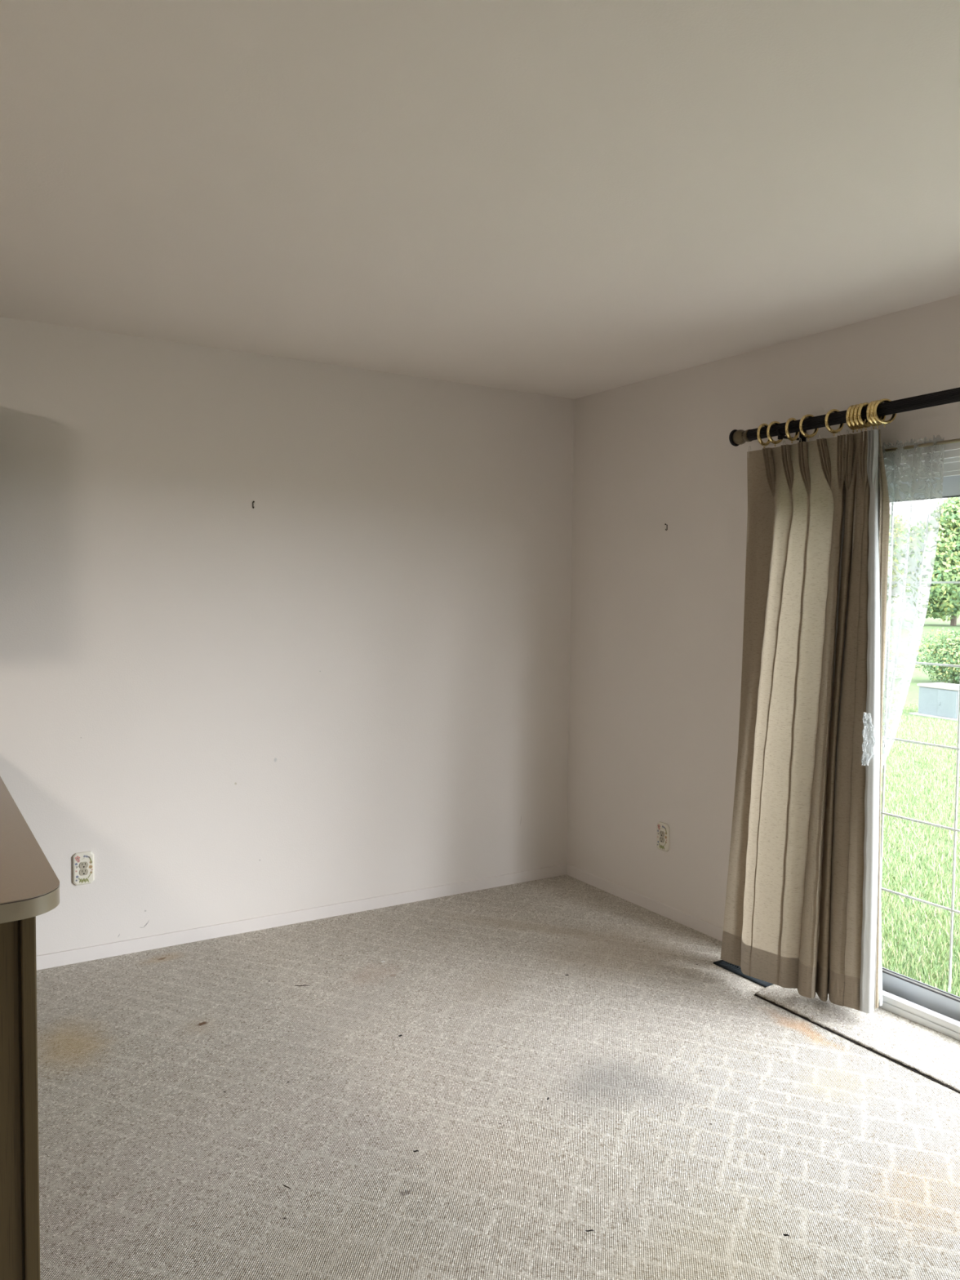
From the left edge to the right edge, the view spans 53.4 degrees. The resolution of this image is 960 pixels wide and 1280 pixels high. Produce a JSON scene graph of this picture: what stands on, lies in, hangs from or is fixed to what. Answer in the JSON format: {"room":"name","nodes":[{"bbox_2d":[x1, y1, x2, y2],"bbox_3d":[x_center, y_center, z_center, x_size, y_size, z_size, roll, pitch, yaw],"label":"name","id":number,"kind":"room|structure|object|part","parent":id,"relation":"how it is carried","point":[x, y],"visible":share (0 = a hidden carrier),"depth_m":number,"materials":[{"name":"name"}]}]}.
{"room":"empty living room","nodes":[
{"label":"empty living room","id":0,"kind":"room"},
{"bbox_2d":[0,316,574,955],"bbox_3d":[-1.960,0.057,3.500,5.900,2.470,0.150,-1,3,-32],"label":"wall","id":1,"kind":"structure","parent":0,"point":[351,683],"depth_m":4.06,"materials":[{"name":"paint"}]},
{"bbox_2d":[72,851,93,885],"bbox_3d":[-1.541,0.889,3.711,0.079,0.128,0.013,-1,3,-32],"label":"outlet","id":2,"kind":"object","parent":1,"relation":"attached to","point":[82,862],"visible":1,"depth_m":3.71,"materials":[{"name":"beige ceramic"}]},
{"bbox_2d":[79,868,88,875],"bbox_3d":[-1.539,0.901,3.708,0.033,0.025,0.003,-1,3,-32],"label":"socket","id":3,"kind":"object","parent":2,"relation":"attached to","point":[82,872],"depth_m":3.71,"materials":[{"name":"beige plastic"}]},
{"bbox_2d":[79,861,88,868],"bbox_3d":[-1.539,0.874,3.706,0.033,0.025,0.003,-1,3,-32],"label":"socket","id":4,"kind":"object","parent":2,"relation":"attached to","point":[82,864],"depth_m":3.71,"materials":[{"name":"beige plastic"}]},
{"bbox_2d":[35,863,567,970],"bbox_3d":[-1.932,1.242,3.493,5.600,0.064,0.009,-1,3,-32],"label":"baseboard","id":5,"kind":"structure","parent":1,"relation":"attached to","point":[148,943],"depth_m":4.15,"materials":[{"name":"white paint"}]},
{"bbox_2d":[0,0,959,399],"bbox_3d":[-0.361,-1.087,0.862,5.900,0.120,6.200,-1,3,-32],"label":"ceiling","id":6,"kind":"structure","parent":0,"point":[573,199],"depth_m":2.24,"materials":[{"name":"paint"}]},
{"bbox_2d":[36,874,959,1279],"bbox_3d":[-0.390,1.413,0.990,5.600,0.006,5.900,-1,3,-32],"label":"floor","id":7,"kind":"structure","parent":0,"point":[691,1121],"depth_m":2.68,"materials":[{"name":"carpet"}]},
{"bbox_2d":[0,916,39,1279],"bbox_3d":[-1.598,0.880,2.501,0.582,0.876,1.988,-1,3,-32],"label":"base cabinet","id":8,"kind":"object","parent":7,"relation":"on","point":[20,1220],"visible":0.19,"depth_m":1.79,"materials":[{"name":"brown wood"}]},
{"bbox_3d":[-1.099,0.929,1.656,0.546,0.876,0.007,-1,3,-32],"label":"panel","id":9,"kind":"part","parent":8,"relation":"part of","materials":[{"name":"brown wood"}]},
{"bbox_2d":[0,776,59,923],"bbox_3d":[-1.563,0.426,2.422,0.654,0.036,2.137,-1,3,-32],"label":"countertop","id":10,"kind":"structure","parent":8,"relation":"on","point":[29,886],"depth_m":1.84,"materials":[{"name":"brown laminate"}]},
{"bbox_2d":[713,960,773,987],"bbox_3d":[1.043,1.286,3.688,0.105,0.008,0.285,-1,3,-32],"label":"floor vent","id":11,"kind":"object","parent":7,"relation":"in","point":[735,969],"visible":0.35,"depth_m":3.70,"materials":[{"name":"black metal"}]},
{"bbox_2d":[754,994,959,1093],"bbox_3d":[1.632,1.355,2.467,0.007,0.002,2.400,-1,3,-32],"label":"trim","id":12,"kind":"structure","parent":7,"relation":"on","point":[754,994],"depth_m":3.09,"materials":[{"name":"black metal"}]},
{"bbox_2d":[755,984,959,1091],"bbox_3d":[1.760,1.340,2.544,0.304,0.027,2.398,-1,3,-32],"label":"threshold","id":13,"kind":"object","parent":7,"relation":"on","point":[935,1055],"visible":0.79,"depth_m":3.18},
{"bbox_2d":[566,294,959,928],"bbox_3d":[2.073,0.158,2.434,0.150,2.470,5.900,-1,3,-32],"label":"wall","id":14,"kind":"structure","parent":0,"point":[657,613],"depth_m":4.22,"materials":[{"name":"paint"}]},
{"bbox_2d":[566,864,723,941],"bbox_3d":[0.813,1.229,4.366,0.009,0.064,1.381,-1,3,-32],"label":"baseboard","id":15,"kind":"structure","parent":14,"relation":"attached to","point":[711,930],"depth_m":4.41,"materials":[{"name":"white paint"}]},
{"bbox_2d":[656,821,670,852],"bbox_3d":[0.828,0.892,4.327,0.013,0.128,0.079,-1,3,-32],"label":"outlet","id":16,"kind":"object","parent":14,"relation":"attached to","point":[663,828],"visible":1,"depth_m":4.32,"materials":[{"name":"white plastic"}]},
{"bbox_2d":[659,836,664,843],"bbox_3d":[0.824,0.905,4.325,0.003,0.025,0.033,-1,3,-32],"label":"socket","id":17,"kind":"object","parent":16,"relation":"attached to","point":[661,838],"depth_m":4.32,"materials":[{"name":"beige plastic"}]},
{"bbox_2d":[659,830,664,836],"bbox_3d":[0.824,0.878,4.324,0.003,0.025,0.033,-1,3,-32],"label":"socket","id":18,"kind":"object","parent":16,"relation":"attached to","point":[661,832],"depth_m":4.32,"materials":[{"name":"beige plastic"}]},
{"bbox_2d":[728,386,959,446],"bbox_3d":[1.785,-0.736,2.582,0.151,0.117,2.843,-1,3,-32],"label":"curtain rod","id":19,"kind":"object","parent":14,"relation":"attached to","point":[736,437],"visible":0.86,"depth_m":3.33,"materials":[{"name":"black metal"}]},
{"bbox_2d":[756,423,772,448],"bbox_3d":[1.085,-0.777,3.639,0.085,0.095,0.014,-2,4,-37],"label":"curtain ring","id":20,"kind":"object","parent":19,"relation":"hanging from","point":[758,432],"visible":0.74,"depth_m":3.62,"materials":[{"name":"gold metal"}]},
{"bbox_2d":[766,421,782,446],"bbox_3d":[1.112,-0.776,3.594,0.085,0.095,0.014,-1,3,-28],"label":"curtain ring","id":21,"kind":"object","parent":19,"relation":"hanging from","point":[768,434],"visible":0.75,"depth_m":3.58,"materials":[{"name":"gold metal"}]},
{"bbox_2d":[785,417,799,443],"bbox_3d":[1.154,-0.773,3.526,0.085,0.095,0.014,-2,4,-41],"label":"curtain ring","id":22,"kind":"object","parent":19,"relation":"hanging from","point":[787,424],"visible":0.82,"depth_m":3.51,"materials":[{"name":"gold metal"}]},
{"bbox_2d":[720,426,889,1013],"bbox_3d":[1.156,0.261,3.457,0.213,2.000,0.660,-2,4,-38],"label":"curtain","id":23,"kind":"object","parent":19,"relation":"hanging from","point":[802,903],"visible":0.99,"depth_m":3.39,"materials":[{"name":"beige fabric"}]},
{"bbox_2d":[799,414,818,440],"bbox_3d":[1.193,-0.771,3.462,0.085,0.095,0.014,-1,3,-23],"label":"curtain ring","id":24,"kind":"object","parent":19,"relation":"hanging from","point":[801,423],"visible":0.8,"depth_m":3.45,"materials":[{"name":"gold metal"}]},
{"bbox_2d":[824,408,844,435],"bbox_3d":[1.251,-0.767,3.369,0.085,0.095,0.014,-1,3,-25],"label":"curtain ring","id":25,"kind":"object","parent":19,"relation":"hanging from","point":[826,419],"visible":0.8,"depth_m":3.36,"materials":[{"name":"gold metal"}]},
{"bbox_2d":[845,404,855,432],"bbox_3d":[1.292,-0.764,3.302,0.085,0.095,0.014,-2,4,-38],"label":"curtain ring","id":26,"kind":"object","parent":19,"relation":"hanging from","point":[847,414],"visible":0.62,"depth_m":3.28,"materials":[{"name":"gold metal"}]},
{"bbox_2d":[849,404,865,431],"bbox_3d":[1.300,-0.764,3.288,0.085,0.095,0.014,-2,4,-37],"label":"curtain ring","id":27,"kind":"object","parent":19,"relation":"hanging from","point":[851,412],"visible":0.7,"depth_m":3.27,"materials":[{"name":"gold metal"}]},
{"bbox_2d":[853,403,868,431],"bbox_3d":[1.309,-0.763,3.273,0.085,0.095,0.014,-1,4,-35],"label":"curtain ring","id":28,"kind":"object","parent":19,"relation":"hanging from","point":[855,411],"visible":0.68,"depth_m":3.25,"materials":[{"name":"gold metal"}]},
{"bbox_2d":[857,402,871,430],"bbox_3d":[1.319,-0.763,3.258,0.085,0.095,0.014,-1,3,-32],"label":"curtain ring","id":29,"kind":"object","parent":19,"relation":"hanging from","point":[860,410],"visible":0.7,"depth_m":3.24,"materials":[{"name":"gold metal"}]},
{"bbox_2d":[866,400,881,429],"bbox_3d":[1.335,-0.762,3.233,0.085,0.095,0.014,-2,4,-38],"label":"curtain ring","id":30,"kind":"object","parent":19,"relation":"hanging from","point":[868,410],"visible":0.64,"depth_m":3.21,"materials":[{"name":"gold metal"}]},
{"bbox_2d":[870,400,885,428],"bbox_3d":[1.342,-0.761,3.220,0.085,0.095,0.014,-2,4,-37],"label":"curtain ring","id":31,"kind":"object","parent":19,"relation":"hanging from","point":[874,421],"visible":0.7,"depth_m":3.20,"materials":[{"name":"gold metal"}]},
{"bbox_2d":[873,398,896,427],"bbox_3d":[1.357,-0.760,3.197,0.085,0.095,0.014,0,3,-12],"label":"curtain ring","id":32,"kind":"object","parent":19,"relation":"hanging from","point":[878,420],"visible":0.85,"depth_m":3.19,"materials":[{"name":"gold metal"}]},
{"bbox_2d":[878,442,959,1040],"bbox_3d":[1.891,0.373,2.734,0.154,1.985,2.440,-1,3,-32],"label":"door","id":33,"kind":"structure","parent":14,"relation":"in","point":[938,1010],"depth_m":3.27,"materials":[{"name":"white plastic"}]},
{"bbox_2d":[861,435,944,1005],"bbox_3d":[1.313,0.296,3.317,0.205,1.965,0.455,-1,3,-32],"label":"lace curtain","id":34,"kind":"object","parent":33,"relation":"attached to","point":[909,610],"visible":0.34,"depth_m":3.23,"materials":[{"name":"white fabric"}]},
{"bbox_3d":[1.880,1.328,2.783,0.154,0.073,2.440,-1,3,-32],"label":"sill","id":35,"kind":"part","parent":33,"relation":"part of","materials":[{"name":"white plastic"}]},
{"bbox_2d":[884,438,959,452],"bbox_3d":[1.819,-0.619,2.643,0.038,0.022,2.412,-1,3,-32],"label":"rod","id":36,"kind":"object","parent":14,"relation":"attached to","point":[957,440],"visible":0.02,"depth_m":3.16,"materials":[{"name":"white metal"}]},
{"label":"outside","id":37,"kind":"structure","parent":0,"visible":0},
{"bbox_2d":[879,608,959,996],"bbox_3d":[38.190,-0.344,48.701,109.850,0.200,125.000,-1,3,-32],"label":"ground","id":38,"kind":"structure","parent":37,"point":[918,677],"depth_m":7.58,"materials":[{"name":"green plant"}]},
{"bbox_2d":[886,512,911,604],"bbox_3d":[24.175,-4.705,61.090,7.396,7.038,6.967,-1,3,-32],"label":"tree","id":39,"kind":"object","parent":38,"relation":"on","point":[896,520],"visible":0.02,"depth_m":59.06,"materials":[{"name":"green plant"}]},
{"bbox_2d":[892,497,959,626],"bbox_3d":[26.104,-4.641,52.450,6.684,7.842,6.043,-1,3,-32],"label":"tree","id":40,"kind":"object","parent":38,"relation":"on","point":[944,599],"visible":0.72,"depth_m":50.86,"materials":[{"name":"green plant"}]},
{"bbox_2d":[909,682,959,721],"bbox_3d":[6.301,0.838,12.815,0.600,0.465,0.780,-1,3,-25],"label":"utility box","id":41,"kind":"object","parent":38,"relation":"on","point":[940,700],"visible":0.89,"depth_m":12.70,"materials":[{"name":"grey metal"}]},
{"bbox_3d":[6.303,0.625,12.805,0.480,0.040,0.660,-1,3,-25],"label":"lid","id":42,"kind":"part","parent":41,"relation":"part of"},
{"bbox_3d":[6.155,0.845,12.583,0.020,0.350,0.290,-1,3,-25],"label":"door","id":43,"kind":"part","parent":41,"relation":"part of","materials":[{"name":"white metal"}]},
{"bbox_2d":[911,626,959,684],"bbox_3d":[8.866,0.363,17.735,1.510,1.224,1.437,-1,3,-32],"label":"shrub","id":44,"kind":"object","parent":38,"relation":"on","point":[947,651],"visible":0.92,"depth_m":17.56,"materials":[{"name":"green plant"}]}
]}

